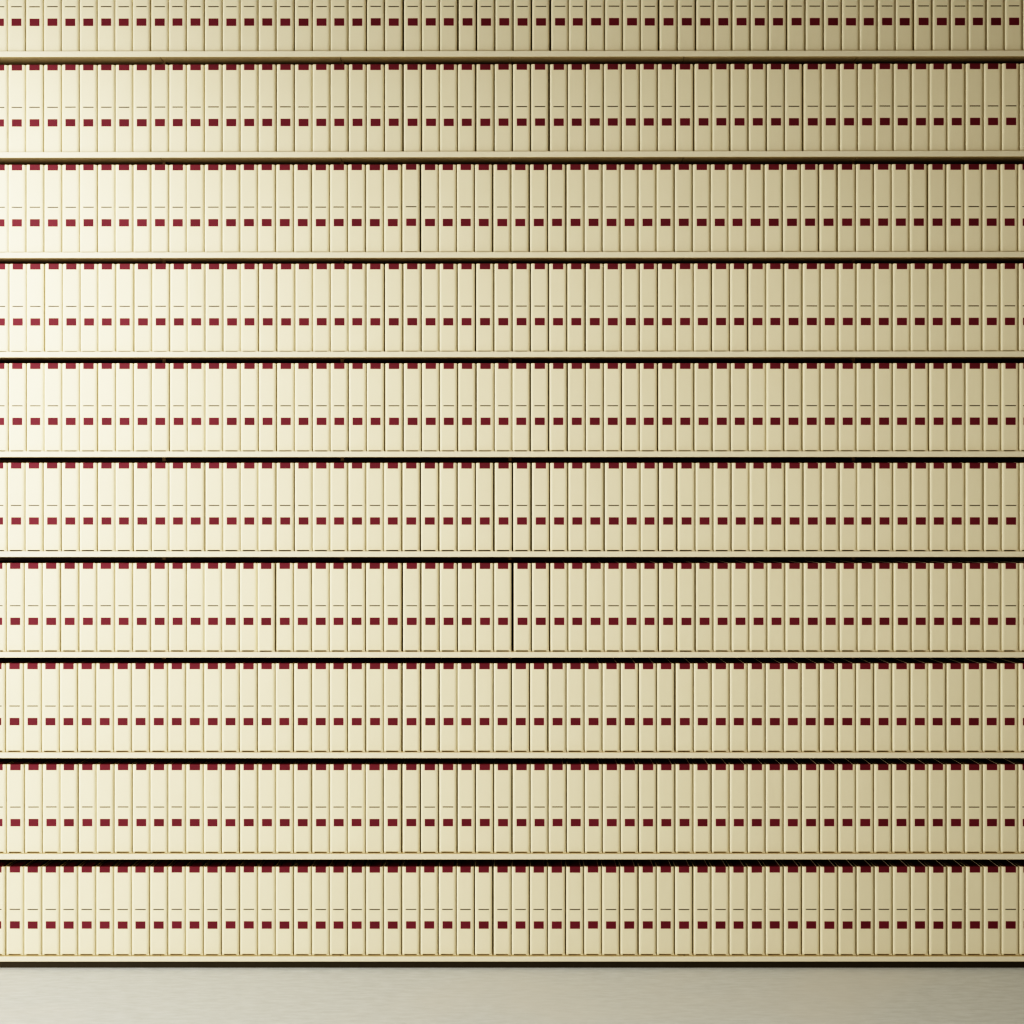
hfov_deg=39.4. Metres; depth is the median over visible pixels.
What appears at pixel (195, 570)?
binder
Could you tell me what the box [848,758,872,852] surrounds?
binder
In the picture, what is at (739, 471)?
binder
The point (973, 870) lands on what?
binder
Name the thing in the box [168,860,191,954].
binder
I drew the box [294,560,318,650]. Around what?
binder
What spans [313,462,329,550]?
binder
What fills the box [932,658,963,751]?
binder
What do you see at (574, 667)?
binder
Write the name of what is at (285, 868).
binder
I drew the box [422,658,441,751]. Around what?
binder
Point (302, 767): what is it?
binder
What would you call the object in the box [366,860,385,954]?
binder
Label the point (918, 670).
binder
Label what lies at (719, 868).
binder
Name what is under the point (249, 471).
binder
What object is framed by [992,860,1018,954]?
binder
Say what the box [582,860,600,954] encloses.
binder
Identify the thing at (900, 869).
binder
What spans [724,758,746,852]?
binder
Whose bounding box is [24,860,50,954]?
binder
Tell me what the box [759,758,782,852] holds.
binder
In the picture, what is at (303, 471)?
binder
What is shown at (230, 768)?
binder
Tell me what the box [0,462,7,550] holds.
binder
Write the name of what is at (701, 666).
binder
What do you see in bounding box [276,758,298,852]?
binder
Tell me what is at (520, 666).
binder
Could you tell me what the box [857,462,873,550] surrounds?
binder
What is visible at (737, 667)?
binder
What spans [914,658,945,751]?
binder
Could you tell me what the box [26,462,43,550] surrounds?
binder
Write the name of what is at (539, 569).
binder
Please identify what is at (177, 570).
binder
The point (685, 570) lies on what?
binder
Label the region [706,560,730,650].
binder
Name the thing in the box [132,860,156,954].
binder
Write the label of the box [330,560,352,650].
binder
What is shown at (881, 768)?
binder
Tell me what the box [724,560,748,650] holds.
binder
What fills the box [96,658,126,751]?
binder
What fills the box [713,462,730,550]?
binder
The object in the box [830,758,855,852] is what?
binder
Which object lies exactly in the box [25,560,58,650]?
binder
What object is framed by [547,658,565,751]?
binder
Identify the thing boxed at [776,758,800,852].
binder
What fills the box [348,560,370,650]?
binder
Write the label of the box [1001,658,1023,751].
binder
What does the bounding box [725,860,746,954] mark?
binder
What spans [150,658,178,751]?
binder
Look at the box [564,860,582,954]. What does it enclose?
binder
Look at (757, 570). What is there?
binder
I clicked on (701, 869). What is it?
binder
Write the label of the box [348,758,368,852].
binder
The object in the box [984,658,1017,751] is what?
binder
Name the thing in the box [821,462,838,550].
binder
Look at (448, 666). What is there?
binder
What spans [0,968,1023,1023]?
floor
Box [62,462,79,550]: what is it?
binder
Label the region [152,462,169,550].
binder
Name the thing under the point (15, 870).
binder
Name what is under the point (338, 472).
binder
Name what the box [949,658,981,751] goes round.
binder
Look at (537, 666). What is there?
binder
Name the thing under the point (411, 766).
binder
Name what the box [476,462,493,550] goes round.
binder
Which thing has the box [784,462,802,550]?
binder
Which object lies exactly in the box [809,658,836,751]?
binder
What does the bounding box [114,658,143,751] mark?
binder
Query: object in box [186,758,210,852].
binder
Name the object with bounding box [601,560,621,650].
binder
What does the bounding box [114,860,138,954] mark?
binder
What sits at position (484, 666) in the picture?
binder
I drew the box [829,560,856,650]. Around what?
binder
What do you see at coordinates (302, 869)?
binder
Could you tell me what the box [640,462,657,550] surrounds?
binder
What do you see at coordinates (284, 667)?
binder
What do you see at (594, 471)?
binder
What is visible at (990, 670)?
binder
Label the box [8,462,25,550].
binder
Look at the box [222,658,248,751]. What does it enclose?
binder
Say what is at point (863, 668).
binder
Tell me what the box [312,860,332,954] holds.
binder
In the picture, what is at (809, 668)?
binder
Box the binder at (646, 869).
[635,860,655,954]
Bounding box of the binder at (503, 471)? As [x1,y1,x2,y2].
[495,463,511,550]
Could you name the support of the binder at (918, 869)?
on the shelving unit
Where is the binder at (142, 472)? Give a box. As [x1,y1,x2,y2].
[134,462,151,550]
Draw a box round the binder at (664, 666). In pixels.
[651,658,673,751]
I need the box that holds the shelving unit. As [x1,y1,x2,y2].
[0,0,1023,967]
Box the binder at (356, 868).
[348,860,368,954]
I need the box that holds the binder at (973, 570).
[949,560,982,650]
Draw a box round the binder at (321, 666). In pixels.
[312,658,335,751]
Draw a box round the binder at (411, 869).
[402,860,421,954]
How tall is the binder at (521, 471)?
0.311 m
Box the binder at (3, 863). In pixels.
[0,860,14,954]
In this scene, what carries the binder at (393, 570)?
on the shelving unit
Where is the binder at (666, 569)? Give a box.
[653,560,675,650]
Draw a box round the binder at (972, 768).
[953,758,981,852]
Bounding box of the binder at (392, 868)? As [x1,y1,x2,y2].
[384,860,403,954]
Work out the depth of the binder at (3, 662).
5.00 m
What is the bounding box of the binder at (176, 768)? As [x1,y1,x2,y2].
[168,758,193,852]
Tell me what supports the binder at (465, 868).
on the shelving unit
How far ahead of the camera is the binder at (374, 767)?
5.00 m
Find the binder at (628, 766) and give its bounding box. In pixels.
[617,758,637,852]
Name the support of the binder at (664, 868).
on the shelving unit
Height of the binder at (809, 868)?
0.311 m
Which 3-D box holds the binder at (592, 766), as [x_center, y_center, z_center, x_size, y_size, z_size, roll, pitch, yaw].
[0.285,1.037,5.117,0.060,0.311,0.236,0,0,0]
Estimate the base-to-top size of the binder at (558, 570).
0.311 m
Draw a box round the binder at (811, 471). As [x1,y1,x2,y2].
[803,462,820,550]
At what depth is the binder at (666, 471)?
5.00 m
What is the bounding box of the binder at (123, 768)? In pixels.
[115,758,141,852]
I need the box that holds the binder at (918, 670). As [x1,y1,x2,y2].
[897,658,927,751]
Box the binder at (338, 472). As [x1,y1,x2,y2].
[330,462,347,550]
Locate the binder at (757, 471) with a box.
[749,462,766,550]
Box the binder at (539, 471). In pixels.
[531,462,548,550]
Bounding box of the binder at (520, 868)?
[512,860,528,954]
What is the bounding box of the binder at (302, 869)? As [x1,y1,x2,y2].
[294,860,315,954]
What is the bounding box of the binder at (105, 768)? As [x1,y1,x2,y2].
[97,758,123,852]
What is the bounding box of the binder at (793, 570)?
[776,560,802,650]
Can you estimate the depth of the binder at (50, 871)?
5.00 m
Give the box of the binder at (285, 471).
[277,462,294,550]
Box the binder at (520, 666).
[512,658,528,751]
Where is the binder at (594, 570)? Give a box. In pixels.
[583,560,603,650]
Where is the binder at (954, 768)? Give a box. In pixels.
[936,758,963,852]
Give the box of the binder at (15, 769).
[7,758,35,852]
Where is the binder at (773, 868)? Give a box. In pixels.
[760,860,782,954]
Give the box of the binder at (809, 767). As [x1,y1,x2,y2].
[794,758,818,852]
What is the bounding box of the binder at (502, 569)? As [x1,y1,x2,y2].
[494,560,510,650]
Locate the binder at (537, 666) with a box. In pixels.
[529,658,546,751]
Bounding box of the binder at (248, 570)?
[240,560,265,650]
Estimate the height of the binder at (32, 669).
0.311 m
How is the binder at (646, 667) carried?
on the shelving unit
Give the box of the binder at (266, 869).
[258,860,279,954]
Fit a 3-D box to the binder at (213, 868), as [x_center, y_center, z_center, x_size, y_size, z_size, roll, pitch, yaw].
[-1.049,1.396,5.117,0.060,0.311,0.236,0,0,0]
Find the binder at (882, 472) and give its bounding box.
[874,462,892,550]
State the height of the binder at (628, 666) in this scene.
0.311 m
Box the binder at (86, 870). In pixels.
[78,860,103,954]
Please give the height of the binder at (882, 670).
0.311 m
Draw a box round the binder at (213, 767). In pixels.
[204,758,228,852]
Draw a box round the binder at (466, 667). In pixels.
[458,658,475,751]
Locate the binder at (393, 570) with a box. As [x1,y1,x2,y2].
[384,560,405,650]
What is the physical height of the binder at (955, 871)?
0.311 m
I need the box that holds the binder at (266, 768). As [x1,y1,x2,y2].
[258,758,281,852]
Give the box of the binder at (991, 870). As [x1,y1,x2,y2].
[975,860,1000,954]
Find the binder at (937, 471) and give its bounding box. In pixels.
[929,462,946,550]
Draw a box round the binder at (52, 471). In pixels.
[44,462,61,550]
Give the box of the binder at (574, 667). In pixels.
[564,658,583,751]
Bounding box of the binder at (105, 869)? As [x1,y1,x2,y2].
[96,860,120,954]
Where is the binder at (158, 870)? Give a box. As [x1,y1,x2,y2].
[150,860,173,954]
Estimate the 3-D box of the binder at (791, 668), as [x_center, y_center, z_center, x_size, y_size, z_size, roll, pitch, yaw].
[0.982,0.684,5.117,0.060,0.311,0.236,0,0,0]
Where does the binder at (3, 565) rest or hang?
on the shelving unit
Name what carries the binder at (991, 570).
on the shelving unit
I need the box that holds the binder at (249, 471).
[241,462,257,550]
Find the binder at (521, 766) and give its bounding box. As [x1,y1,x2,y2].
[513,758,529,852]
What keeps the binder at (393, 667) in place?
on the shelving unit
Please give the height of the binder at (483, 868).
0.311 m
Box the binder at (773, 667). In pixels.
[757,658,782,751]
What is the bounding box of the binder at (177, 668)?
[168,658,196,751]
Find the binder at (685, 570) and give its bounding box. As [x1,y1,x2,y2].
[671,560,694,651]
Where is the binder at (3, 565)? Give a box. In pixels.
[0,560,24,650]
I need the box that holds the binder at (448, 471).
[440,462,457,550]
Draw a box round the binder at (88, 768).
[79,758,105,852]
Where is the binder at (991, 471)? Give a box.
[983,462,1000,550]
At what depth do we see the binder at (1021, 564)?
5.00 m
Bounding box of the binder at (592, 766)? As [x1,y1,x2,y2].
[582,758,601,852]
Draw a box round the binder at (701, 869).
[689,860,710,954]
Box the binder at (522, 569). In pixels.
[514,560,530,650]
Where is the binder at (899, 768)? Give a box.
[882,758,909,852]
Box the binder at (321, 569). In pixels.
[312,560,335,650]
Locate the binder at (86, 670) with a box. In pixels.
[78,658,109,751]
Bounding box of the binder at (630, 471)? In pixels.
[622,462,639,550]
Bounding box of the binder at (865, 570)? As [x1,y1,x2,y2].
[846,560,874,650]
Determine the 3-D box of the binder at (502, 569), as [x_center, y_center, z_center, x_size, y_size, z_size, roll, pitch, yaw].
[-0.032,0.333,5.117,0.060,0.311,0.236,0,0,0]
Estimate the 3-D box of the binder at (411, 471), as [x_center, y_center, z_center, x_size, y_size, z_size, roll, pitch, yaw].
[-0.353,-0.018,5.116,0.060,0.311,0.236,0,0,0]
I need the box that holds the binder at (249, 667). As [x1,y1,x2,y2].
[240,658,265,751]
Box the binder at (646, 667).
[634,658,655,751]
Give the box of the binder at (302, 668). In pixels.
[294,658,318,751]
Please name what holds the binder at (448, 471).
on the shelving unit
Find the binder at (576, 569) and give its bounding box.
[566,561,585,650]
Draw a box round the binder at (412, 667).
[403,658,423,751]
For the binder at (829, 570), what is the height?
0.311 m
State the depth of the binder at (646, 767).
5.00 m
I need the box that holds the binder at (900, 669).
[879,658,909,751]
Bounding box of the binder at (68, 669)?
[60,658,91,751]
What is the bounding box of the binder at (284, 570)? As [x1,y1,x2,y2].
[276,560,300,650]
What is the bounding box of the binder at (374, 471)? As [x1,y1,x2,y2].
[366,462,383,550]
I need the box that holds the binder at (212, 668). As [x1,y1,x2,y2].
[204,658,230,751]
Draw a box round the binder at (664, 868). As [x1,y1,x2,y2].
[653,860,673,954]
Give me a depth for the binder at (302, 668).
5.00 m
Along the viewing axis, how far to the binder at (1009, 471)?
5.00 m
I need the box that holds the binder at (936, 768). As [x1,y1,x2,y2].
[918,758,945,852]
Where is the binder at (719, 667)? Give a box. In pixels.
[704,658,728,751]
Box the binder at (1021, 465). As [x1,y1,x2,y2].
[1019,462,1023,550]
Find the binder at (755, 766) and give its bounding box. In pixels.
[741,758,764,852]
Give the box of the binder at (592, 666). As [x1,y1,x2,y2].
[581,658,601,751]
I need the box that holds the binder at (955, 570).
[932,560,964,650]
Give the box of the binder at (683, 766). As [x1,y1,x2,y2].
[671,758,692,852]
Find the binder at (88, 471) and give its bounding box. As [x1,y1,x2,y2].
[80,462,97,550]
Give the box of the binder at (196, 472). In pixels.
[187,462,205,550]
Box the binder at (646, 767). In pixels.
[635,758,655,852]
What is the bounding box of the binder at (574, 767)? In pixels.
[565,758,583,852]
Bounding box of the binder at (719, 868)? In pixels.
[707,860,728,954]
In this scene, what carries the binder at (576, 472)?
on the shelving unit
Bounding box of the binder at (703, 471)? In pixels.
[695,462,712,550]
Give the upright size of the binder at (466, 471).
0.311 m
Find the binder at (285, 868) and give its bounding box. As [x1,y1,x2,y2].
[276,860,297,954]
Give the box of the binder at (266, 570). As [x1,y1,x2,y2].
[258,560,283,651]
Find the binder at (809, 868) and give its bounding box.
[796,860,818,954]
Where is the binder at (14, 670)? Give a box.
[6,658,39,751]
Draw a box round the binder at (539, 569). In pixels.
[531,561,548,650]
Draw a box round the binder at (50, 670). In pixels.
[42,658,74,751]
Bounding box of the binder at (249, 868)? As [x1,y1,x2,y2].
[240,860,262,954]
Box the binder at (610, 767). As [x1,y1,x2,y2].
[600,758,619,852]
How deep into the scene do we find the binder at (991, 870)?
5.00 m
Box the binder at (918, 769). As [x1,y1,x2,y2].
[900,758,927,852]
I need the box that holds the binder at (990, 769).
[971,758,999,852]
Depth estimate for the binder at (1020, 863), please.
5.00 m
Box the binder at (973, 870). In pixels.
[957,860,982,954]
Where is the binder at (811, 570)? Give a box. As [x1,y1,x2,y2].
[794,560,820,650]
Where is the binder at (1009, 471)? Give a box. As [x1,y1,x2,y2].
[1001,462,1018,550]
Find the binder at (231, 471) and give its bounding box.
[223,462,240,550]
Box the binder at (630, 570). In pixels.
[618,560,639,650]
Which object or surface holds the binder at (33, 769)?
on the shelving unit
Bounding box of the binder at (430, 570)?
[422,560,441,650]
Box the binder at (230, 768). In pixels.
[222,758,246,852]
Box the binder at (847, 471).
[839,462,856,550]
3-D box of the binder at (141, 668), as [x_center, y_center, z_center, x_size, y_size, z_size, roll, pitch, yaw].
[-1.301,0.684,5.118,0.060,0.311,0.236,0,0,0]
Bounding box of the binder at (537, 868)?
[529,860,546,954]
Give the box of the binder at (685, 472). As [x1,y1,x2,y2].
[676,462,694,550]
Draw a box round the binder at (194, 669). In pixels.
[186,658,213,751]
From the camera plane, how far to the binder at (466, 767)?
5.00 m
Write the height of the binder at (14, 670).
0.311 m
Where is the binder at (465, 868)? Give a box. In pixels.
[457,860,475,954]
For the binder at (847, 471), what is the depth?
5.00 m
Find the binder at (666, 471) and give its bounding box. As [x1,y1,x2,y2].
[658,462,675,550]
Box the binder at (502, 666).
[494,658,510,751]
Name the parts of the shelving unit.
deck panel, deck panel, deck panel, deck panel, deck panel, deck panel, deck panel, deck panel, deck panel, deck panel, deck panel, deck panel, deck panel, deck panel, deck panel, deck panel, deck panel, deck panel, deck panel, deck panel, deck panel, deck panel, deck panel, deck panel, deck panel, deck panel, deck panel, deck panel, deck panel, deck panel, shelf, shelf, shelf, shelf, shelf, shelf, shelf, shelf, shelf, shelf, deck panel, deck panel, deck panel, deck panel, deck panel, deck panel, deck panel, deck panel, deck panel, deck panel, deck panel, deck panel, deck panel, deck panel, deck panel, deck panel, deck panel, deck panel, deck panel, deck panel, deck panel, deck panel, deck panel, deck panel, deck panel, deck panel, deck panel, deck panel, deck panel, deck panel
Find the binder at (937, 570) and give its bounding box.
[915,560,946,650]
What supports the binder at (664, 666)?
on the shelving unit
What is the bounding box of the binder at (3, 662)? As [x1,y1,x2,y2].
[0,658,21,751]
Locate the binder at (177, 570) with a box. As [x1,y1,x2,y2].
[169,560,197,650]
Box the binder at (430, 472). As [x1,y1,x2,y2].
[421,462,439,550]
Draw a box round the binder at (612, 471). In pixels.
[603,463,621,550]
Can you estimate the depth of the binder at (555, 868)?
5.00 m
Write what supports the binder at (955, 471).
on the shelving unit
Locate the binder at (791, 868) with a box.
[778,860,800,954]
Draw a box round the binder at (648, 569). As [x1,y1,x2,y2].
[636,560,657,650]
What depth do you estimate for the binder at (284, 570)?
5.00 m
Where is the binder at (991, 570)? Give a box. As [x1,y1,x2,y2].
[967,560,1000,650]
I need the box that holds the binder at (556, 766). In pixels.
[547,758,565,852]
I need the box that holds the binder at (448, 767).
[439,758,458,852]
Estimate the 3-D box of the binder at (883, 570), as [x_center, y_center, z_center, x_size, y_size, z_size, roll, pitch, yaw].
[1.303,0.333,5.118,0.060,0.311,0.236,0,0,0]
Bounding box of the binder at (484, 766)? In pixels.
[476,758,493,852]
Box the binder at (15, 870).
[6,860,32,954]
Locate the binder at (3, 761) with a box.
[0,758,18,852]
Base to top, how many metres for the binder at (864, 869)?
0.311 m
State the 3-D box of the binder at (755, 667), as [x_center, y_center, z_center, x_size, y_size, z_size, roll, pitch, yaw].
[0.856,0.684,5.116,0.060,0.311,0.236,0,0,0]
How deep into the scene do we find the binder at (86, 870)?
5.00 m
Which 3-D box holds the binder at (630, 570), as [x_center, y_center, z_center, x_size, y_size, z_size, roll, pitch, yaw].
[0.418,0.333,5.116,0.060,0.311,0.236,0,0,0]
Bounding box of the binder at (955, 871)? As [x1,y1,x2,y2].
[939,860,964,954]
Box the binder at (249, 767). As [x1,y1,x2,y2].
[240,758,264,852]
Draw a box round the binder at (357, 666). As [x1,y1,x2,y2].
[348,658,370,751]
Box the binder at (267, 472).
[258,462,276,550]
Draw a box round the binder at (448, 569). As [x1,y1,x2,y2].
[440,560,458,650]
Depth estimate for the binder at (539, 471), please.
5.00 m
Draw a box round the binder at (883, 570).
[863,560,892,650]
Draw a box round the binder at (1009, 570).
[984,560,1018,650]
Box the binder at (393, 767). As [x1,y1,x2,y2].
[384,758,404,852]
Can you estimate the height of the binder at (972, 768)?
0.311 m
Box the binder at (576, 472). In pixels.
[567,462,585,550]
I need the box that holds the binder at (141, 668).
[132,658,161,751]
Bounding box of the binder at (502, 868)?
[494,860,510,954]
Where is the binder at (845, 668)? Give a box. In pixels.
[827,658,854,751]
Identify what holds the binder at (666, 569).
on the shelving unit
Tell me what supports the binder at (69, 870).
on the shelving unit
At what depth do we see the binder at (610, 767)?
5.00 m
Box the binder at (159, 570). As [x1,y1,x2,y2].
[151,560,179,650]
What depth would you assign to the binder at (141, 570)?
5.00 m
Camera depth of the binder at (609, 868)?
5.00 m
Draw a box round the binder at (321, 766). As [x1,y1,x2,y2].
[312,758,333,852]
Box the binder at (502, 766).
[494,758,510,852]
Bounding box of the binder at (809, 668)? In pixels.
[791,658,818,751]
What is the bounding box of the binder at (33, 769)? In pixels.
[25,758,53,852]
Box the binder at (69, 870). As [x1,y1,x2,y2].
[60,860,85,954]
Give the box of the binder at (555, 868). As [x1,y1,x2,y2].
[546,860,564,954]
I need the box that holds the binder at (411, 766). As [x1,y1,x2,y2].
[403,758,422,852]
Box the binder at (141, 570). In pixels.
[133,560,162,650]
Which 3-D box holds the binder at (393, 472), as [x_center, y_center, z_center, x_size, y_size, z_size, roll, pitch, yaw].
[-0.418,-0.018,5.118,0.060,0.311,0.236,0,0,0]
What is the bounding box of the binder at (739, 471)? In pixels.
[731,462,748,550]
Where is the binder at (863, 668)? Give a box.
[844,658,872,751]
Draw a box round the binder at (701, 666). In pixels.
[687,658,710,751]
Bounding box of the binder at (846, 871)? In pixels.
[832,860,855,954]
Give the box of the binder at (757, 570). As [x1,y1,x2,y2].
[741,560,766,650]
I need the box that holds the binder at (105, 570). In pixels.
[97,560,128,650]
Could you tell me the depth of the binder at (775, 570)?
5.00 m
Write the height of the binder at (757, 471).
0.311 m
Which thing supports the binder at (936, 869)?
on the shelving unit
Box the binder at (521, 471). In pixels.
[513,462,529,550]
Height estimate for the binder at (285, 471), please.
0.311 m
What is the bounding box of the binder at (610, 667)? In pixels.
[599,658,619,751]
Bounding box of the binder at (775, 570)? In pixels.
[759,560,784,650]
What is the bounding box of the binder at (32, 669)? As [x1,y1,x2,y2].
[24,658,56,751]
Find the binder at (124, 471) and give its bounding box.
[116,462,133,550]
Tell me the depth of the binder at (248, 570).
5.00 m
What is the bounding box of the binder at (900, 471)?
[892,462,910,550]
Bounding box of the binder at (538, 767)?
[530,758,547,852]
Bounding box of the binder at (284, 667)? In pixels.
[276,658,300,751]
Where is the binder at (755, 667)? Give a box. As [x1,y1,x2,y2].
[739,658,764,751]
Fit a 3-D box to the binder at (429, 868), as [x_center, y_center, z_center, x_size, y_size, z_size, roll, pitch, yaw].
[-0.290,1.396,5.118,0.060,0.311,0.236,0,0,0]
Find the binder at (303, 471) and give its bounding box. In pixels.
[295,462,312,550]
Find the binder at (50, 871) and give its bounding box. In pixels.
[42,860,67,954]
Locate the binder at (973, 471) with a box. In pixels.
[965,462,982,550]
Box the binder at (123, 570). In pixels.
[115,560,145,650]
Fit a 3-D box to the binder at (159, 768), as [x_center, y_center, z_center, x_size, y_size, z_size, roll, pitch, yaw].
[-1.236,1.037,5.117,0.060,0.311,0.236,0,0,0]
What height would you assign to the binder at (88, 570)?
0.311 m
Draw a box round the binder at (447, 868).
[439,860,457,954]
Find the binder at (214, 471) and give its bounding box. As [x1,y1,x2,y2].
[206,462,222,550]
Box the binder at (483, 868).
[475,860,492,954]
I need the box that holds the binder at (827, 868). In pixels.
[814,860,836,954]
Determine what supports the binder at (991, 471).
on the shelving unit
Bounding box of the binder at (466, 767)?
[458,758,476,852]
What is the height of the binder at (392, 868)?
0.311 m
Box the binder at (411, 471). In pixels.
[403,463,420,550]
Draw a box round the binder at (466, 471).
[458,463,475,550]
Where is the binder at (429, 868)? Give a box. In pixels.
[421,860,439,954]
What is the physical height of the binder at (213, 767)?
0.311 m
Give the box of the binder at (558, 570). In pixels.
[549,560,567,650]
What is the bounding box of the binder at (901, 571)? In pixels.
[880,560,910,650]
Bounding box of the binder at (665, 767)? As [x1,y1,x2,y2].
[653,758,674,852]
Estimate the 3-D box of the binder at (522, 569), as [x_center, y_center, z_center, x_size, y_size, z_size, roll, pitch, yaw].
[0.036,0.333,5.117,0.060,0.311,0.236,0,0,0]
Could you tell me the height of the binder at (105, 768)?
0.311 m
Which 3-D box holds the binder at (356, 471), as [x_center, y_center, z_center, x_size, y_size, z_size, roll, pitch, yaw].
[-0.543,-0.018,5.118,0.060,0.311,0.236,0,0,0]
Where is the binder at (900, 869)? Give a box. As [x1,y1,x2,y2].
[885,860,909,954]
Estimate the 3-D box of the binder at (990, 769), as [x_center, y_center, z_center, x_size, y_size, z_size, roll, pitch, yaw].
[1.679,1.037,5.118,0.060,0.311,0.236,0,0,0]
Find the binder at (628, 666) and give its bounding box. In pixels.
[616,658,637,751]
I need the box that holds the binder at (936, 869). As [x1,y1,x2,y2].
[921,860,945,954]
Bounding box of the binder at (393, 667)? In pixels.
[384,658,405,751]
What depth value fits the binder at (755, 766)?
5.00 m
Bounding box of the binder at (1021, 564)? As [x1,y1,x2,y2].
[1001,560,1023,650]
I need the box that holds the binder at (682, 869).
[671,860,691,954]
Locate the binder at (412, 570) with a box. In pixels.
[403,560,423,650]
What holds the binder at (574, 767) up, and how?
on the shelving unit
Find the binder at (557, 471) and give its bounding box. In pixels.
[549,462,566,550]
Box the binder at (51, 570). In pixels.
[43,560,76,650]
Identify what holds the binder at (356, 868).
on the shelving unit
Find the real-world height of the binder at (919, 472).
0.311 m
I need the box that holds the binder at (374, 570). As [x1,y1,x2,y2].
[366,560,387,650]
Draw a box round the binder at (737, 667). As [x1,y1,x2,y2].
[722,658,746,751]
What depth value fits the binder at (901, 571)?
5.00 m
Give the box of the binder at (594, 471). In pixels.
[586,462,603,550]
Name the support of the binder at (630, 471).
on the shelving unit
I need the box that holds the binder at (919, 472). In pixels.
[910,462,928,550]
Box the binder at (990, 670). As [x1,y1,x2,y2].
[967,658,999,751]
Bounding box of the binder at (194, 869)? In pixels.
[186,860,209,954]
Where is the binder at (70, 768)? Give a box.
[60,758,88,852]
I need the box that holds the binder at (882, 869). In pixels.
[867,860,891,954]
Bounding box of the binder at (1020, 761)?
[1006,758,1023,852]
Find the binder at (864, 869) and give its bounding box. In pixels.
[849,860,873,954]
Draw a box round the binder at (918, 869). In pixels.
[903,860,927,954]
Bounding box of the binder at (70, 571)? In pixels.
[61,560,93,650]
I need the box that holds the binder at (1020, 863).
[1010,860,1023,954]
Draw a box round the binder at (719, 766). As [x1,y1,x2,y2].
[706,758,728,852]
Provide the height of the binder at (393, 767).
0.311 m
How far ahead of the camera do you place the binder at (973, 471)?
5.00 m
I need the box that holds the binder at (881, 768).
[865,758,890,852]
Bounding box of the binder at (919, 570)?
[898,560,928,650]
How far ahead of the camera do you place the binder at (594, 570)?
5.00 m
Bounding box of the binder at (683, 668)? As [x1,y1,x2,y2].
[669,658,692,751]
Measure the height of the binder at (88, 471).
0.311 m
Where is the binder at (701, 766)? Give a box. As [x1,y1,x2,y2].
[688,758,710,852]
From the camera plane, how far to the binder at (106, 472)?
5.00 m
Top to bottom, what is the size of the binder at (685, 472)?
0.311 m
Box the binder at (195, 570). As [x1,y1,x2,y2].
[187,560,214,650]
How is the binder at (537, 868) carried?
on the shelving unit
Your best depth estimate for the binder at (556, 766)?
5.00 m
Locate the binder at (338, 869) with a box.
[330,860,350,954]
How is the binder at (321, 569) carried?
on the shelving unit
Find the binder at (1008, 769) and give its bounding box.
[989,758,1017,852]
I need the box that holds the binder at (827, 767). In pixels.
[812,758,836,852]
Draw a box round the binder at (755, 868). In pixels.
[743,860,764,954]
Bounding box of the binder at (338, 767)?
[330,758,351,852]
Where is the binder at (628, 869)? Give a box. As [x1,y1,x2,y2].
[617,860,637,954]
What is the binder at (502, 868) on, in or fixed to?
on the shelving unit
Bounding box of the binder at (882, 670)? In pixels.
[862,658,891,751]
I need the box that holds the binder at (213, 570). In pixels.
[205,560,230,650]
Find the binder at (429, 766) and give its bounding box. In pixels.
[421,758,440,852]
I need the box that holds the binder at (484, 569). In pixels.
[476,560,493,650]
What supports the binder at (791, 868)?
on the shelving unit
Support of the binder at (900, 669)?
on the shelving unit
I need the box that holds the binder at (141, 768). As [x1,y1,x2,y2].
[133,758,158,852]
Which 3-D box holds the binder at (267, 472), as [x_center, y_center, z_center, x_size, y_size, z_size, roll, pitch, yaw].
[-0.858,-0.018,5.116,0.060,0.311,0.236,0,0,0]
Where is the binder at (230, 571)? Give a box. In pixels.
[222,560,247,650]
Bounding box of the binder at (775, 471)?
[767,462,783,550]
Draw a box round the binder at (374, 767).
[366,758,386,852]
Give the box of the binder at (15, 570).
[7,560,41,650]
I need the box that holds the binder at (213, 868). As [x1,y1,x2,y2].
[204,860,226,954]
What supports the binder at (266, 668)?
on the shelving unit
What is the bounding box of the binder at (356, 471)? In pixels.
[348,462,365,550]
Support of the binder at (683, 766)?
on the shelving unit
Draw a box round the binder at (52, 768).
[43,758,70,852]
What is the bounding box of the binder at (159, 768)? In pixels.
[150,758,175,852]
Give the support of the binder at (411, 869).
on the shelving unit
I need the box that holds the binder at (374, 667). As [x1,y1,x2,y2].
[366,658,387,751]
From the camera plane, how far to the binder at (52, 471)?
5.00 m
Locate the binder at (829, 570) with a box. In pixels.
[811,560,838,650]
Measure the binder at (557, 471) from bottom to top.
0.311 m
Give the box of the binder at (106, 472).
[98,462,115,550]
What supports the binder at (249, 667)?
on the shelving unit
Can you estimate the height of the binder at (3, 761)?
0.311 m
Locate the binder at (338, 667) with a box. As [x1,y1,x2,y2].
[330,658,353,751]
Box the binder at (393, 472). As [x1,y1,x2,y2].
[384,462,402,550]
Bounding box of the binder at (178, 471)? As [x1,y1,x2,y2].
[169,462,186,550]
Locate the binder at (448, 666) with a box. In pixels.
[440,658,458,751]
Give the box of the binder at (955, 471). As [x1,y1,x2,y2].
[947,462,964,550]
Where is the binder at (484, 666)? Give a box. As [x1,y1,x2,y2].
[476,658,493,751]
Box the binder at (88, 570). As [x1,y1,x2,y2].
[79,560,111,650]
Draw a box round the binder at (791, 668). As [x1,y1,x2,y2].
[774,658,800,751]
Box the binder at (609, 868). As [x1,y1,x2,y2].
[600,860,618,954]
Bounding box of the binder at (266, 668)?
[258,658,282,751]
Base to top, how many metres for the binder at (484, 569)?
0.311 m
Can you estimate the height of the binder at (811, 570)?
0.311 m
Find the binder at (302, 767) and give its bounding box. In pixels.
[294,758,316,852]
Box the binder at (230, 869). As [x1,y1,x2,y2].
[222,860,244,954]
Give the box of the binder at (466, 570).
[458,560,476,650]
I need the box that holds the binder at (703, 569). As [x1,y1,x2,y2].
[689,560,712,650]
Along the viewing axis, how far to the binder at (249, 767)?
5.00 m

